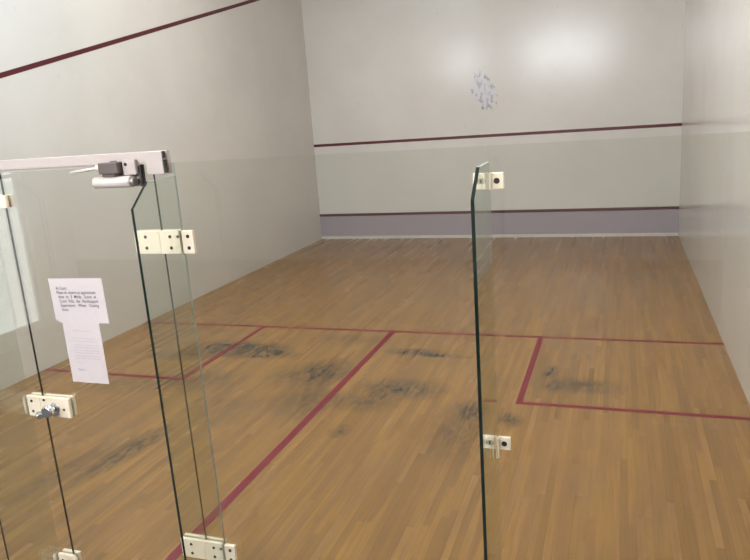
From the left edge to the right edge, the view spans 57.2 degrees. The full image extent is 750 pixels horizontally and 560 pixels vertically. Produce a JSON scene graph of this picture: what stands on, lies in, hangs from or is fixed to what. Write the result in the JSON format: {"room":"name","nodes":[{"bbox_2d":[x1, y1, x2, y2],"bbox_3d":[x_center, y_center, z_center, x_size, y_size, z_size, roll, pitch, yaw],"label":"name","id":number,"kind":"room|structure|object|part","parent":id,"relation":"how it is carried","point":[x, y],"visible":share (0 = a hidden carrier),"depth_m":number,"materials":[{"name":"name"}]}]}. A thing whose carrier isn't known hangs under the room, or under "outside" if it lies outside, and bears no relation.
{"room":"squash court","nodes":[
{"label":"squash court","id":0,"kind":"room"},
{"bbox_2d":[0,0,321,389],"bbox_3d":[-2.917,-2.394,8.397,0.201,5.700,9.750,1,14,19],"label":"wall","id":1,"kind":"structure","parent":0,"point":[198,81],"depth_m":8.41,"materials":[{"name":"beige paint"}]},
{"bbox_2d":[0,236,749,559],"bbox_3d":[0.430,0.443,8.060,6.800,0.121,9.950,1,14,19],"label":"floor","id":2,"kind":"structure","parent":0,"point":[340,375],"depth_m":5.27,"materials":[{"name":"brown wood"}]},
{"bbox_2d":[172,162,225,544],"bbox_3d":[-0.799,0.552,3.084,0.095,2.131,0.012,1,14,19],"label":"glass screen","id":3,"kind":"object","parent":2,"relation":"on","point":[172,162],"visible":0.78,"depth_m":3.02,"materials":[{"name":"clear glass"}]},
{"bbox_2d":[0,159,237,559],"bbox_3d":[-1.177,0.540,3.178,1.001,2.146,0.118,1,14,19],"label":"door","id":4,"kind":"structure","parent":3,"relation":"attached to","point":[126,173],"depth_m":3.02,"materials":[{"name":"clear glass"}]},
{"bbox_3d":[-1.564,0.629,3.317,0.060,0.064,0.062,1,14,19],"label":"knob","id":5,"kind":"part","parent":4,"relation":"part of","materials":[{"name":"silver metal"}]},
{"bbox_2d":[48,278,108,322],"bbox_3d":[-1.360,0.096,3.155,0.305,0.212,0.001,0,14,20],"label":"notice","id":6,"kind":"object","parent":4,"relation":"attached to","point":[75,300],"visible":1,"depth_m":3.15,"materials":[{"name":"white paper"}]},
{"bbox_3d":[-1.212,-0.463,2.881,0.152,0.033,0.024,-2,14,11],"label":"closer arm","id":7,"kind":"part","parent":4,"relation":"part of","materials":[{"name":"silver metal"}]},
{"bbox_2d":[63,323,108,383],"bbox_3d":[-1.353,0.342,3.218,0.212,0.297,0.002,1,14,19],"label":"notice","id":8,"kind":"object","parent":4,"relation":"attached to","point":[84,344],"visible":1,"depth_m":3.22,"materials":[{"name":"white paper"}]},
{"bbox_3d":[-1.064,-0.436,2.907,0.193,0.082,0.008,1,14,19],"label":"mounting plate","id":9,"kind":"part","parent":4,"relation":"part of","materials":[{"name":"paint"}]},
{"bbox_2d":[174,145,486,162],"bbox_3d":[-0.142,0.560,2.851,1.286,2.131,0.012,1,14,19],"label":"glass screen","id":10,"kind":"object","parent":2,"relation":"on","point":[486,145],"visible":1,"depth_m":2.58,"materials":[{"name":"clear glass"}]},
{"bbox_2d":[473,172,503,189],"bbox_3d":[0.394,-0.345,2.399,0.108,0.058,0.028,1,14,19],"label":"glass clamp","id":11,"kind":"object","parent":10,"relation":"attached to","point":[496,179],"visible":0.91,"depth_m":2.39,"materials":[{"name":"beige metal"}]},
{"bbox_3d":[0.367,-0.347,2.416,0.046,0.058,0.014,1,14,19],"label":"clamp plate","id":12,"kind":"part","parent":11,"relation":"part of","materials":[{"name":"beige metal"}]},
{"bbox_3d":[0.424,-0.346,2.396,0.048,0.058,0.014,1,14,19],"label":"clamp plate","id":13,"kind":"part","parent":11,"relation":"part of","materials":[{"name":"beige metal"}]},
{"bbox_2d":[488,131,749,145],"bbox_3d":[1.103,0.575,2.411,1.350,2.131,0.012,1,14,19],"label":"glass screen","id":14,"kind":"object","parent":2,"relation":"on","point":[746,131],"visible":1,"depth_m":2.24,"materials":[{"name":"clear glass"}]},
{"bbox_3d":[-1.680,0.541,3.396,0.073,2.131,0.012,1,14,19],"label":"glass screen","id":15,"kind":"object","parent":2,"relation":"on","visible":0},
{"bbox_2d":[22,392,44,415],"bbox_3d":[-1.685,0.615,3.416,0.112,0.106,0.052,1,14,19],"label":"glass clamp","id":16,"kind":"object","parent":15,"relation":"attached to","point":[31,402],"visible":0.78,"depth_m":3.40,"materials":[{"name":"beige metal"}]},
{"bbox_2d":[301,0,685,231],"bbox_3d":[1.817,-3.556,11.843,6.800,5.700,0.201,1,14,19],"label":"wall","id":17,"kind":"structure","parent":0,"point":[385,76],"depth_m":11.78,"materials":[{"name":"beige paint"}]},
{"bbox_2d":[320,206,678,238],"bbox_3d":[1.961,-1.001,12.337,6.396,0.491,0.032,1,14,19],"label":"tin","id":18,"kind":"object","parent":17,"relation":"attached to","point":[664,220],"visible":1,"depth_m":12.18,"materials":[{"name":"grey paint"}]},
{"bbox_3d":[1.945,-1.216,12.286,6.396,0.047,0.032,1,14,19],"label":"rail","id":19,"kind":"part","parent":18,"relation":"part of","materials":[{"name":"black metal"}]},
{"bbox_2d":[678,0,749,404],"bbox_3d":[2.553,-1.765,4.093,0.200,5.700,14.350,1,14,19],"label":"wall","id":20,"kind":"structure","parent":0,"point":[714,232],"depth_m":6.76,"materials":[{"name":"beige paint"}]},
{"bbox_3d":[-2.543,2.214,1.519,8.000,0.120,4.800,1,14,19],"label":"floor","id":21,"kind":"structure","parent":0,"visible":0},
{"bbox_2d":[0,194,82,559],"bbox_3d":[-1.722,0.601,3.277,0.154,2.076,0.322,1,14,19],"label":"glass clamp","id":22,"kind":"object","parent":21,"relation":"on","point":[0,519],"depth_m":3.57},
{"bbox_3d":[-1.745,-0.363,3.179,0.154,0.058,0.052,1,14,19],"label":"fin bracket","id":23,"kind":"part","parent":22,"relation":"part of","materials":[{"name":"white metal"}]},
{"bbox_3d":[-1.613,1.472,3.616,0.154,0.100,0.052,1,14,19],"label":"fin bracket","id":24,"kind":"part","parent":22,"relation":"part of","materials":[{"name":"white metal"}]},
{"bbox_2d":[131,176,186,559],"bbox_3d":[-0.799,0.616,2.934,0.012,2.076,0.290,1,14,19],"label":"glass fin","id":25,"kind":"object","parent":21,"relation":"on","point":[145,183],"visible":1,"depth_m":2.73,"materials":[{"name":"clear glass"}]},
{"bbox_2d":[471,162,487,559],"bbox_3d":[0.418,0.630,2.504,0.012,2.076,0.290,1,14,19],"label":"glass fin","id":26,"kind":"object","parent":21,"relation":"on","point":[479,166],"visible":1,"depth_m":2.27,"materials":[{"name":"clear glass"}]},
{"bbox_2d":[483,434,510,458],"bbox_3d":[0.465,0.639,2.633,0.108,0.085,0.028,1,14,19],"label":"glass clamp","id":27,"kind":"object","parent":26,"relation":"attached to","point":[503,442],"visible":0.97,"depth_m":2.62,"materials":[{"name":"beige metal"}]},
{"bbox_3d":[0.437,0.621,2.646,0.046,0.053,0.014,1,14,19],"label":"clamp plate","id":28,"kind":"part","parent":27,"relation":"part of","materials":[{"name":"beige metal"}]},
{"bbox_3d":[0.494,0.622,2.626,0.048,0.053,0.014,1,14,19],"label":"clamp plate","id":29,"kind":"part","parent":27,"relation":"part of","materials":[{"name":"beige metal"}]},
{"bbox_3d":[-3.007,0.525,3.865,2.714,2.131,0.012,1,14,19],"label":"glass screen","id":30,"kind":"object","parent":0,"visible":0},
{"bbox_2d":[0,150,171,174],"bbox_3d":[-2.604,-0.507,3.450,3.727,0.094,0.060,1,14,19],"label":"header rail","id":31,"kind":"object","parent":30,"relation":"attached to","point":[157,162],"visible":1,"depth_m":2.92,"materials":[{"name":"metal"}]}
]}

